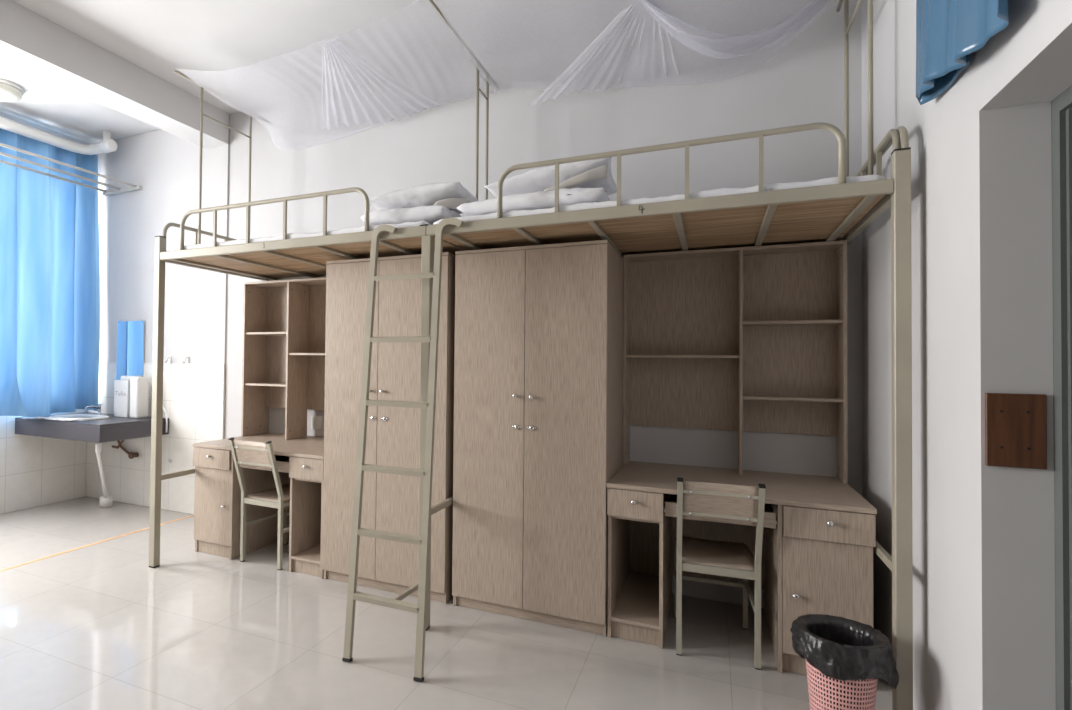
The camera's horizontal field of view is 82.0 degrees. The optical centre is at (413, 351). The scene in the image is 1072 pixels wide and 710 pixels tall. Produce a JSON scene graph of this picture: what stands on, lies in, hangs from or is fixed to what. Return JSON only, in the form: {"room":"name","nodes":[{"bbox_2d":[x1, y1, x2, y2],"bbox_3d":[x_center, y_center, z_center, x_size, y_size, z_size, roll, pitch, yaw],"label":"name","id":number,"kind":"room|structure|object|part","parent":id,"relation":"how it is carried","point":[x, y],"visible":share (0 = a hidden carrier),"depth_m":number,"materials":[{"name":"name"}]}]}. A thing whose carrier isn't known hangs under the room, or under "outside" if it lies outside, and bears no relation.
{"room":"dormitory room","nodes":[
{"label":"dormitory room","id":0,"kind":"room"},
{"bbox_2d":[0,112,90,458],"bbox_3d":[-4.274,-0.358,3.730,0.200,3.400,4.790,0,-1,26],"label":"wall","id":1,"kind":"structure","parent":0,"point":[5,115],"depth_m":5.40,"materials":[{"name":"white paint"}]},
{"bbox_2d":[0,409,86,513],"bbox_3d":[-4.201,0.869,3.652,0.006,0.944,4.767,0,-1,26],"label":"wall tiles","id":2,"kind":"structure","parent":1,"relation":"attached to","point":[35,471],"depth_m":5.36,"materials":[{"name":"white tile"}]},
{"bbox_2d":[0,0,728,143],"bbox_3d":[-1.403,-2.111,2.344,6.570,0.120,5.190,0,-1,26],"label":"ceiling","id":3,"kind":"structure","parent":0,"point":[254,54],"depth_m":3.87,"materials":[{"name":"white paint"}]},
{"bbox_2d":[0,79,23,101],"bbox_3d":[-3.165,-1.985,4.607,0.310,0.089,0.310,0,-1,26],"label":"ceiling lamp","id":4,"kind":"object","parent":3,"relation":"attached to","point":[9,91],"visible":1,"depth_m":4.58,"materials":[{"name":"white plastic"}]},
{"bbox_2d":[0,116,116,154],"bbox_3d":[-3.940,-1.942,3.541,0.458,0.229,4.678,0,-1,26],"label":"ceiling pipe","id":5,"kind":"object","parent":3,"relation":"attached to","point":[107,145],"visible":1,"depth_m":5.34,"materials":[{"name":"white plastic"}]},
{"bbox_2d":[0,128,99,416],"bbox_3d":[-3.165,-0.652,5.262,0.354,2.452,0.979,0,-1,26],"label":"curtain","id":6,"kind":"object","parent":5,"relation":"hanging from","point":[50,252],"visible":0.96,"depth_m":5.26,"materials":[{"name":"blue fabric"}]},
{"bbox_2d":[0,0,229,148],"bbox_3d":[-2.728,-1.923,2.998,0.250,0.259,4.789,0,-1,26],"label":"ceiling beam","id":7,"kind":"structure","parent":3,"relation":"attached to","point":[30,42],"depth_m":4.05,"materials":[{"name":"white paint"}]},
{"bbox_2d":[0,496,891,709],"bbox_3d":[-1.442,1.398,2.281,6.570,0.100,5.190,0,-1,26],"label":"floor","id":8,"kind":"structure","parent":0,"point":[92,627],"depth_m":2.82,"materials":[{"name":"tile"}]},
{"bbox_2d":[0,515,193,571],"bbox_3d":[-2.923,1.343,3.006,0.023,0.002,4.767,0,-1,26],"label":"trim","id":9,"kind":"structure","parent":8,"relation":"in","point":[190,515],"depth_m":4.23,"materials":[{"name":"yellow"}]},
{"bbox_2d":[95,443,112,507],"bbox_3d":[-2.676,1.056,5.186,0.103,0.659,0.559,1,-1,-19],"label":"drain pipe","id":10,"kind":"object","parent":8,"relation":"on","point":[106,501],"visible":0.91,"depth_m":5.27,"materials":[{"name":"white plastic"}]},
{"bbox_2d":[99,495,112,507],"bbox_3d":[-2.752,1.345,5.397,0.104,0.087,0.104,0,-1,26],"label":"socket","id":11,"kind":"object","parent":10,"relation":"attached to","point":[106,501],"depth_m":5.36,"materials":[{"name":"white plastic"}]},
{"bbox_2d":[193,432,323,578],"bbox_3d":[-0.870,1.015,4.229,1.085,0.746,0.802,0,-1,26],"label":"desk","id":12,"kind":"object","parent":8,"relation":"on","point":[299,461],"visible":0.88,"depth_m":4.04,"materials":[{"name":"laminate"}]},
{"bbox_3d":[-1.365,0.724,4.074,0.328,0.130,0.014,0,-1,26],"label":"drawer","id":13,"kind":"part","parent":12,"relation":"part of","materials":[{"name":"laminate"}]},
{"bbox_3d":[-1.357,1.043,4.080,0.325,0.500,0.016,0,-1,26],"label":"door","id":14,"kind":"part","parent":12,"relation":"part of","materials":[{"name":"laminate"}]},
{"bbox_2d":[242,455,290,472],"bbox_3d":[-0.859,0.739,4.147,0.457,0.066,0.550,0,-1,26],"label":"keyboard tray","id":15,"kind":"object","parent":12,"relation":"on","point":[283,463],"depth_m":3.84,"materials":[{"name":"laminate"}]},
{"bbox_2d":[241,277,325,439],"bbox_3d":[-0.750,0.063,4.473,1.076,1.168,0.298,0,-1,26],"label":"bookcase","id":16,"kind":"object","parent":12,"relation":"on","point":[284,321],"visible":0.72,"depth_m":4.60,"materials":[{"name":"laminate"}]},
{"bbox_3d":[-1.225,0.070,4.709,0.016,1.152,0.298,0,-1,26],"label":"panel","id":17,"kind":"part","parent":16,"relation":"part of","materials":[{"name":"laminate"}]},
{"bbox_3d":[-1.051,0.253,4.597,0.396,0.016,0.236,0,-1,26],"label":"shelf","id":18,"kind":"part","parent":16,"relation":"part of","materials":[{"name":"laminate"}]},
{"bbox_3d":[-1.047,-0.134,4.604,0.396,0.016,0.236,0,-1,26],"label":"shelf","id":19,"kind":"part","parent":16,"relation":"part of","materials":[{"name":"laminate"}]},
{"bbox_3d":[-0.744,-0.513,4.483,1.076,0.016,0.298,0,-1,26],"label":"panel","id":20,"kind":"part","parent":16,"relation":"part of","materials":[{"name":"laminate"}]},
{"bbox_3d":[-0.703,-0.030,4.568,1.044,0.945,0.008,0,-1,26],"label":"panel","id":21,"kind":"part","parent":16,"relation":"part of","materials":[{"name":"laminate"}]},
{"bbox_3d":[-0.574,0.022,4.365,0.632,0.016,0.236,0,-1,26],"label":"shelf","id":22,"kind":"part","parent":16,"relation":"part of","materials":[{"name":"laminate"}]},
{"bbox_3d":[-0.661,0.726,3.725,0.258,0.130,0.012,0,-1,26],"label":"drawer","id":23,"kind":"part","parent":12,"relation":"part of","materials":[{"name":"laminate"}]},
{"bbox_2d":[228,437,289,569],"bbox_3d":[-0.907,0.973,4.035,0.340,0.824,0.575,0,-1,28],"label":"chair","id":24,"kind":"object","parent":8,"relation":"on","point":[251,454],"visible":0.82,"depth_m":3.87,"materials":[{"name":"laminate"}]},
{"bbox_3d":[-1.147,0.968,3.923,0.022,0.813,0.143,0,-1,28],"label":"leg","id":25,"kind":"part","parent":24,"relation":"part of","materials":[{"name":"beige metal"}]},
{"bbox_3d":[-1.016,0.659,3.833,0.293,0.180,0.083,0,-1,28],"label":"backrest","id":26,"kind":"part","parent":24,"relation":"part of","materials":[{"name":"laminate"}]},
{"bbox_3d":[-0.980,0.980,3.899,0.294,0.034,0.020,0,-1,28],"label":"seat rail","id":27,"kind":"part","parent":24,"relation":"part of","materials":[{"name":"beige metal"}]},
{"bbox_3d":[-0.873,0.968,4.097,0.308,0.018,0.424,0,-1,28],"label":"seat","id":28,"kind":"part","parent":24,"relation":"part of","materials":[{"name":"laminate"}]},
{"bbox_3d":[-0.869,0.969,3.773,0.022,0.813,0.143,0,-1,28],"label":"leg","id":29,"kind":"part","parent":24,"relation":"part of","materials":[{"name":"grey metal"}]},
{"bbox_3d":[-0.739,0.985,4.013,0.020,0.026,0.405,0,-1,28],"label":"seat rail","id":30,"kind":"part","parent":24,"relation":"part of","materials":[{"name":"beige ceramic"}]},
{"bbox_3d":[-0.917,1.181,4.349,0.022,0.409,0.024,0,-1,28],"label":"leg","id":31,"kind":"part","parent":24,"relation":"part of","materials":[{"name":"beige metal"}]},
{"bbox_2d":[322,252,454,603],"bbox_3d":[-0.020,0.424,3.805,0.809,1.932,0.777,0,-1,26],"label":"wardrobe","id":32,"kind":"object","parent":8,"relation":"on","point":[390,502],"visible":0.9,"depth_m":3.47,"materials":[{"name":"laminate"}]},
{"bbox_3d":[-0.372,0.396,3.588,0.369,1.852,0.018,0,-1,26],"label":"door","id":33,"kind":"part","parent":32,"relation":"part of","materials":[{"name":"laminate"}]},
{"bbox_3d":[-0.003,-0.533,3.835,0.809,0.017,0.748,0,-1,26],"label":"panel","id":34,"kind":"part","parent":32,"relation":"part of","materials":[{"name":"laminate"}]},
{"bbox_3d":[-0.010,0.397,3.408,0.436,1.852,0.018,0,-1,26],"label":"door","id":35,"kind":"part","parent":32,"relation":"part of","materials":[{"name":"laminate"}]},
{"bbox_2d":[342,217,463,681],"bbox_3d":[-0.086,0.361,2.814,0.511,2.030,0.444,0,-1,26],"label":"ladder","id":36,"kind":"object","parent":8,"relation":"on","point":[423,541],"visible":1,"depth_m":2.78,"materials":[{"name":"beige metal"}]},
{"bbox_2d":[149,122,912,709],"bbox_3d":[0.298,0.260,3.494,3.851,2.257,1.115,0,-1,26],"label":"bed","id":37,"kind":"object","parent":8,"relation":"on","point":[841,211],"visible":0.89,"depth_m":2.79,"materials":[{"name":"beige metal"}]},
{"bbox_3d":[-1.641,0.316,3.864,0.049,2.100,0.049,0,-1,26],"label":"post","id":38,"kind":"part","parent":37,"relation":"part of","materials":[{"name":"beige metal"}]},
{"bbox_3d":[-1.402,-0.597,4.341,0.028,0.050,0.981,0,-1,26],"label":"rail","id":39,"kind":"part","parent":37,"relation":"part of","materials":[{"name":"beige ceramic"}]},
{"bbox_2d":[173,69,269,243],"bbox_3d":[-1.361,-1.221,4.352,0.019,1.234,0.940,0,-1,26],"label":"frame","id":40,"kind":"object","parent":37,"relation":"attached to","point":[174,70],"visible":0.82,"depth_m":4.16,"materials":[{"name":"beige metal"}]},
{"bbox_3d":[-0.849,-0.755,3.492,1.376,0.254,0.025,0,-1,26],"label":"guard rail","id":41,"kind":"part","parent":37,"relation":"part of","materials":[{"name":"beige metal"}]},
{"bbox_3d":[-0.772,-0.607,3.440,1.880,0.052,0.025,0,-1,26],"label":"rail","id":42,"kind":"part","parent":37,"relation":"part of","materials":[{"name":"grey metal"}]},
{"bbox_3d":[-0.303,-0.585,4.383,1.880,0.052,0.025,0,-1,26],"label":"rail","id":43,"kind":"part","parent":37,"relation":"part of","materials":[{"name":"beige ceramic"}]},
{"bbox_2d":[167,220,431,250],"bbox_3d":[-0.532,-0.638,3.910,1.830,0.074,1.017,0,-1,26],"label":"mattress","id":44,"kind":"object","parent":37,"relation":"on","point":[418,223],"visible":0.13,"depth_m":3.40,"materials":[{"name":"white fabric"}]},
{"bbox_2d":[360,205,461,224],"bbox_3d":[0.040,-0.727,3.421,0.515,0.119,0.515,0,-1,26],"label":"quilt","id":45,"kind":"object","parent":44,"relation":"on","point":[430,214],"visible":0.46,"depth_m":3.20,"materials":[{"name":"white fabric"}]},
{"bbox_2d":[369,182,477,213],"bbox_3d":[0.072,-0.825,3.415,0.579,0.200,0.437,0,-1,26],"label":"pillow","id":46,"kind":"object","parent":45,"relation":"on","point":[451,195],"visible":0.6,"depth_m":3.23,"materials":[{"name":"white fabric"}]},
{"bbox_3d":[0.064,0.396,3.014,0.049,1.949,0.049,0,-1,26],"label":"post","id":47,"kind":"part","parent":37,"relation":"part of","materials":[{"name":"beige metal"}]},
{"bbox_2d":[428,0,498,199],"bbox_3d":[0.244,-1.189,3.358,0.019,1.169,1.410,0,-1,26],"label":"frame","id":48,"kind":"object","parent":37,"relation":"attached to","point":[433,4],"visible":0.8,"depth_m":3.64,"materials":[{"name":"beige metal"}]},
{"bbox_2d":[433,174,886,224],"bbox_3d":[1.146,-0.633,3.076,1.830,0.073,1.017,0,-1,26],"label":"mattress","id":49,"kind":"object","parent":37,"relation":"on","point":[833,180],"visible":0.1,"depth_m":2.52,"materials":[{"name":"white fabric"}]},
{"bbox_2d":[457,187,610,215],"bbox_3d":[0.666,-0.722,3.120,0.750,0.120,0.535,0,-1,26],"label":"quilt","id":50,"kind":"object","parent":49,"relation":"on","point":[540,199],"visible":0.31,"depth_m":2.88,"materials":[{"name":"white fabric"}]},
{"bbox_2d":[484,157,616,197],"bbox_3d":[0.723,-0.842,3.110,0.628,0.189,0.460,0,-1,26],"label":"pillow","id":51,"kind":"object","parent":50,"relation":"on","point":[596,173],"visible":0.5,"depth_m":2.94,"materials":[{"name":"white fabric"}]},
{"bbox_3d":[0.907,-0.603,2.605,1.870,0.052,0.025,0,-1,26],"label":"rail","id":52,"kind":"part","parent":37,"relation":"part of","materials":[{"name":"beige metal"}]},
{"bbox_3d":[1.014,-0.750,2.566,1.368,0.254,0.025,0,-1,26],"label":"guard rail","id":53,"kind":"part","parent":37,"relation":"part of","materials":[{"name":"beige metal"}]},
{"bbox_2d":[836,0,873,176],"bbox_3d":[1.926,-1.209,2.550,0.019,1.219,1.360,0,-1,26],"label":"frame","id":54,"kind":"object","parent":37,"relation":"attached to","point":[847,26],"visible":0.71,"depth_m":2.75,"materials":[{"name":"beige metal"}]},
{"bbox_3d":[2.001,-0.589,2.649,0.028,0.050,0.981,0,-1,26],"label":"rail","id":55,"kind":"part","parent":37,"relation":"part of","materials":[{"name":"beige metal"}]},
{"bbox_3d":[1.761,0.324,2.172,0.049,2.100,0.049,0,-1,26],"label":"post","id":56,"kind":"part","parent":37,"relation":"part of","materials":[{"name":"beige metal"}]},
{"bbox_2d":[452,240,623,636],"bbox_3d":[0.740,0.426,3.428,0.802,1.932,0.777,0,-1,26],"label":"wardrobe","id":57,"kind":"object","parent":8,"relation":"on","point":[538,358],"visible":0.98,"depth_m":3.09,"materials":[{"name":"laminate"}]},
{"bbox_3d":[0.400,0.398,3.204,0.391,1.852,0.018,0,-1,26],"label":"door","id":58,"kind":"part","parent":57,"relation":"part of","materials":[{"name":"laminate"}]},
{"bbox_3d":[0.756,-0.531,3.457,0.802,0.017,0.748,0,-1,26],"label":"panel","id":59,"kind":"part","parent":57,"relation":"part of","materials":[{"name":"laminate"}]},
{"bbox_3d":[0.759,0.399,3.025,0.407,1.852,0.018,0,-1,26],"label":"door","id":60,"kind":"part","parent":57,"relation":"part of","materials":[{"name":"laminate"}]},
{"bbox_2d":[674,477,765,669],"bbox_3d":[1.426,0.978,2.848,0.340,0.824,0.575,0,-1,22],"label":"chair","id":61,"kind":"object","parent":8,"relation":"on","point":[702,501],"visible":1,"depth_m":2.67,"materials":[{"name":"beige metal"}]},
{"bbox_3d":[1.383,1.185,3.159,0.022,0.409,0.024,0,-1,22],"label":"leg","id":62,"kind":"part","parent":61,"relation":"part of","materials":[{"name":"beige metal"}]},
{"bbox_3d":[1.303,0.989,2.964,0.020,0.026,0.405,0,-1,22],"label":"seat rail","id":63,"kind":"part","parent":61,"relation":"part of","materials":[{"name":"beige metal"}]},
{"bbox_3d":[1.199,0.973,2.711,0.022,0.813,0.143,0,-1,22],"label":"leg","id":64,"kind":"part","parent":61,"relation":"part of","materials":[{"name":"beige metal"}]},
{"bbox_3d":[1.453,0.973,2.913,0.308,0.018,0.424,0,-1,22],"label":"seat","id":65,"kind":"part","parent":61,"relation":"part of","materials":[{"name":"laminate"}]},
{"bbox_3d":[1.367,0.985,2.705,0.294,0.034,0.020,0,-1,22],"label":"seat rail","id":66,"kind":"part","parent":61,"relation":"part of","materials":[{"name":"beige metal"}]},
{"bbox_3d":[1.339,0.664,2.635,0.293,0.180,0.083,0,-1,22],"label":"backrest","id":67,"kind":"part","parent":61,"relation":"part of","materials":[{"name":"laminate"}]},
{"bbox_3d":[1.675,1.186,3.039,0.022,0.409,0.024,0,-1,22],"label":"leg","id":68,"kind":"part","parent":61,"relation":"part of","materials":[{"name":"beige metal"}]},
{"bbox_3d":[1.595,0.990,2.844,0.020,0.026,0.405,0,-1,22],"label":"seat rail","id":69,"kind":"part","parent":61,"relation":"part of","materials":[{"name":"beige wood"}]},
{"bbox_3d":[1.491,0.974,2.591,0.022,0.813,0.143,0,-1,22],"label":"leg","id":70,"kind":"part","parent":61,"relation":"part of","materials":[{"name":"beige metal"}]},
{"bbox_2d":[607,461,876,674],"bbox_3d":[1.574,1.021,3.014,1.060,0.746,0.802,0,-1,26],"label":"desk","id":71,"kind":"object","parent":8,"relation":"on","point":[819,533],"visible":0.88,"depth_m":2.84,"materials":[{"name":"laminate"}]},
{"bbox_3d":[1.056,0.730,2.872,0.252,0.130,0.012,0,-1,26],"label":"drawer","id":72,"kind":"part","parent":71,"relation":"part of","materials":[{"name":"laminate"}]},
{"bbox_3d":[1.693,0.980,3.355,0.461,0.604,0.014,0,-1,26],"label":"panel","id":73,"kind":"part","parent":71,"relation":"part of","materials":[{"name":"laminate"}]},
{"bbox_2d":[665,494,775,528],"bbox_3d":[1.504,0.745,2.972,0.446,0.066,0.550,0,-1,26],"label":"keyboard tray","id":74,"kind":"object","parent":71,"relation":"on","point":[670,499],"depth_m":2.81,"materials":[{"name":"laminate"}]},
{"bbox_2d":[623,240,847,483],"bbox_3d":[1.720,0.051,3.305,1.058,1.206,0.191,0,-1,26],"label":"bookcase","id":75,"kind":"object","parent":71,"relation":"on","point":[754,338],"visible":1,"depth_m":3.34,"materials":[{"name":"laminate"}]},
{"bbox_3d":[1.253,0.058,3.537,0.016,1.190,0.191,0,-1,26],"label":"panel","id":76,"kind":"part","parent":75,"relation":"part of","materials":[{"name":"laminate"}]},
{"bbox_3d":[1.517,0.029,3.408,0.571,0.016,0.169,0,-1,26],"label":"shelf","id":77,"kind":"part","parent":75,"relation":"part of","materials":[{"name":"laminate"}]},
{"bbox_3d":[1.727,-0.544,3.316,1.058,0.016,0.191,0,-1,26],"label":"panel","id":78,"kind":"part","parent":75,"relation":"part of","materials":[{"name":"laminate"}]},
{"bbox_3d":[1.981,0.247,3.172,0.439,0.016,0.169,0,-1,26],"label":"shelf","id":79,"kind":"part","parent":75,"relation":"part of","materials":[{"name":"laminate"}]},
{"bbox_3d":[1.986,-0.149,3.179,0.439,0.016,0.169,0,-1,26],"label":"shelf","id":80,"kind":"part","parent":75,"relation":"part of","materials":[{"name":"laminate"}]},
{"bbox_3d":[2.186,0.060,3.073,0.016,1.190,0.191,0,-1,26],"label":"panel","id":81,"kind":"part","parent":75,"relation":"part of","materials":[{"name":"laminate"}]},
{"bbox_3d":[1.631,1.043,2.569,0.026,0.026,0.029,0,-1,26],"label":"knob","id":82,"kind":"part","parent":71,"relation":"part of","materials":[{"name":"silver metal"}]},
{"bbox_3d":[1.741,1.051,2.539,0.317,0.500,0.016,0,-1,26],"label":"door","id":83,"kind":"part","parent":71,"relation":"part of","materials":[{"name":"laminate"}]},
{"bbox_3d":[1.742,0.732,2.530,0.320,0.130,0.014,0,-1,26],"label":"drawer","id":84,"kind":"part","parent":71,"relation":"part of","materials":[{"name":"laminate"}]},
{"bbox_3d":[1.736,0.716,2.509,0.026,0.026,0.029,0,-1,26],"label":"knob","id":85,"kind":"part","parent":71,"relation":"part of","materials":[{"name":"silver metal"}]},
{"bbox_2d":[805,659,877,709],"bbox_3d":[1.535,1.196,2.163,0.244,0.366,0.244,0,-1,26],"label":"waste bin","id":86,"kind":"object","parent":8,"relation":"on","point":[870,703],"visible":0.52,"depth_m":2.09,"materials":[{"name":"pink plastic"}]},
{"bbox_2d":[790,614,898,709],"bbox_3d":[1.540,1.160,2.162,0.320,0.320,0.302,0,-1,26],"label":"liner","id":87,"kind":"object","parent":86,"relation":"in","point":[840,648],"visible":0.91,"depth_m":2.09,"materials":[{"name":"black plastic"}]},
{"bbox_2d":[224,0,862,608],"bbox_3d":[-0.312,-0.299,4.546,6.570,3.400,0.200,0,-1,26],"label":"wall","id":88,"kind":"structure","parent":0,"point":[729,67],"depth_m":3.64,"materials":[{"name":"white paint"}]},
{"bbox_2d":[0,143,141,195],"bbox_3d":[-3.307,-1.772,4.435,0.500,0.524,2.694,0,-1,26],"label":"drying rack","id":89,"kind":"object","parent":88,"relation":"attached to","point":[134,187],"visible":1,"depth_m":5.15,"materials":[{"name":"silver metal"}]},
{"bbox_3d":[-3.493,-1.541,4.523,0.022,0.023,2.655,0,-1,26],"label":"rod","id":90,"kind":"part","parent":89,"relation":"part of","materials":[{"name":"grey paint"}]},
{"bbox_3d":[-3.318,-1.541,4.436,0.022,0.023,2.655,0,-1,26],"label":"rod","id":91,"kind":"part","parent":89,"relation":"part of","materials":[{"name":"grey paint"}]},
{"bbox_2d":[15,412,168,442],"bbox_3d":[-2.790,0.649,5.245,1.102,0.142,0.670,0,-1,26],"label":"countertop","id":92,"kind":"structure","parent":88,"relation":"attached to","point":[113,428],"depth_m":4.95,"materials":[{"name":"grey stone"}]},
{"bbox_2d":[32,417,78,420],"bbox_3d":[-2.995,0.561,5.028,0.502,0.014,0.086,0,-1,26],"label":"towel","id":93,"kind":"object","parent":92,"relation":"on","point":[49,418],"visible":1,"depth_m":5.01,"materials":[{"name":"white fabric"}]},
{"bbox_2d":[49,414,108,419],"bbox_3d":[-2.891,0.567,5.216,0.500,0.017,0.340,0,-1,26],"label":"basin","id":94,"kind":"object","parent":92,"relation":"in","point":[64,416],"visible":0.97,"depth_m":5.25,"materials":[{"name":"white ceramic"}]},
{"bbox_2d":[85,404,102,414],"bbox_3d":[-2.893,0.528,5.447,0.071,0.103,0.166,0,-1,26],"label":"tap","id":95,"kind":"object","parent":92,"relation":"on","point":[99,405],"visible":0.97,"depth_m":5.49,"materials":[{"name":"silver metal"}]},
{"bbox_3d":[-2.901,0.508,5.443,0.017,0.042,0.151,0,-1,26],"label":"spout","id":96,"kind":"part","parent":95,"relation":"part of","materials":[{"name":"silver metal"}]},
{"bbox_2d":[114,376,141,416],"bbox_3d":[-2.557,0.401,5.397,0.195,0.364,0.137,0,-1,26],"label":"box","id":97,"kind":"object","parent":92,"relation":"on","point":[121,387],"visible":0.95,"depth_m":5.33,"materials":[{"name":"white plastic"}]},
{"bbox_3d":[-2.531,0.238,5.405,0.155,0.039,0.105,0,-1,26],"label":"lid","id":98,"kind":"part","parent":97,"relation":"part of","materials":[{"name":"white plastic"}]},
{"bbox_2d":[130,377,147,417],"bbox_3d":[-2.408,0.403,5.293,0.105,0.359,0.120,0,-1,26],"label":"box","id":99,"kind":"object","parent":92,"relation":"on","point":[138,386],"visible":1,"depth_m":5.25,"materials":[{"name":"white cardboard"}]},
{"bbox_2d":[163,407,167,431],"bbox_3d":[-2.215,0.594,5.284,0.162,0.223,0.017,0,-1,25],"label":"hose","id":100,"kind":"object","parent":92,"relation":"hanging from","point":[165,411],"visible":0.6,"depth_m":5.25,"materials":[{"name":"white plastic"}]},
{"bbox_2d":[112,440,138,458],"bbox_3d":[-2.629,0.848,5.496,0.301,0.236,0.088,0,-1,26],"label":"valve","id":101,"kind":"object","parent":88,"relation":"attached to","point":[131,455],"visible":0.77,"depth_m":5.47,"materials":[{"name":"brown metal"}]},
{"bbox_3d":[-2.525,0.937,5.437,0.060,0.058,0.075,0,-1,26],"label":"valve handle","id":102,"kind":"part","parent":101,"relation":"part of","materials":[{"name":"brown metal"}]},
{"bbox_2d":[116,320,144,379],"bbox_3d":[-2.602,-0.007,5.535,0.360,0.560,0.010,0,-1,26],"label":"mirror","id":103,"kind":"object","parent":88,"relation":"attached to","point":[130,334],"visible":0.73,"depth_m":5.53,"materials":[{"name":"blue mirror"}]},
{"bbox_2d":[86,362,225,513],"bbox_3d":[-2.357,0.748,5.414,1.727,1.289,0.021,0,-1,26],"label":"wall tiles","id":104,"kind":"structure","parent":88,"relation":"attached to","point":[193,394],"depth_m":5.29,"materials":[{"name":"white tile"}]},
{"bbox_2d":[96,115,229,363],"bbox_3d":[-2.340,-0.950,5.449,1.733,2.108,0.014,0,-1,26],"label":"wall","id":105,"kind":"structure","parent":88,"relation":"attached to","point":[164,164],"depth_m":5.41,"materials":[{"name":"white paint"}]},
{"bbox_2d":[182,356,188,363],"bbox_3d":[-1.970,0.074,5.197,0.036,0.070,0.065,0,-1,26],"label":"wall hook","id":106,"kind":"object","parent":105,"relation":"attached to","point":[186,359],"visible":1,"depth_m":5.21,"materials":[{"name":"white plastic"}]},
{"bbox_2d":[164,356,170,363],"bbox_3d":[-2.164,0.074,5.293,0.036,0.070,0.065,0,-1,26],"label":"wall hook","id":107,"kind":"object","parent":88,"relation":"attached to","point":[168,359],"visible":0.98,"depth_m":5.31,"materials":[{"name":"white plastic"}]},
{"bbox_2d":[311,416,321,429],"bbox_3d":[-0.744,0.548,4.621,0.095,0.100,0.014,0,-1,26],"label":"wall socket","id":108,"kind":"object","parent":88,"relation":"attached to","point":[316,421],"visible":1,"depth_m":4.61,"materials":[{"name":"white plastic"}]},
{"bbox_2d":[862,0,1071,709],"bbox_3d":[1.335,-0.345,0.942,0.190,3.400,4.790,0,-1,26],"label":"wall","id":109,"kind":"structure","parent":0,"point":[983,548],"depth_m":1.77,"materials":[{"name":"white paint"}]},
{"bbox_2d":[985,393,1046,469],"bbox_3d":[1.668,0.219,1.669,0.125,0.204,0.013,0,-1,26],"label":"wooden plate","id":110,"kind":"object","parent":109,"relation":"attached to","point":[1015,424],"visible":1,"depth_m":1.67,"materials":[{"name":"brown wood"}]},
{"bbox_2d":[1051,86,1071,709],"bbox_3d":[1.542,0.333,1.244,0.085,2.058,0.881,0,-1,26],"label":"door","id":111,"kind":"structure","parent":109,"relation":"in","point":[1061,106],"depth_m":1.60,"materials":[{"name":"grey paint"}]},
{"bbox_3d":[1.485,-1.693,1.530,0.069,0.030,1.520,0,-1,26],"label":"curtain rod","id":112,"kind":"object","parent":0,"visible":0},
{"bbox_2d":[916,0,1008,104],"bbox_3d":[1.575,-1.234,1.753,0.087,0.889,0.730,0,-1,26],"label":"hanging cloth","id":113,"kind":"object","parent":112,"relation":"hanging from","point":[947,31],"visible":1,"depth_m":1.79,"materials":[{"name":"blue fabric"}]}
]}

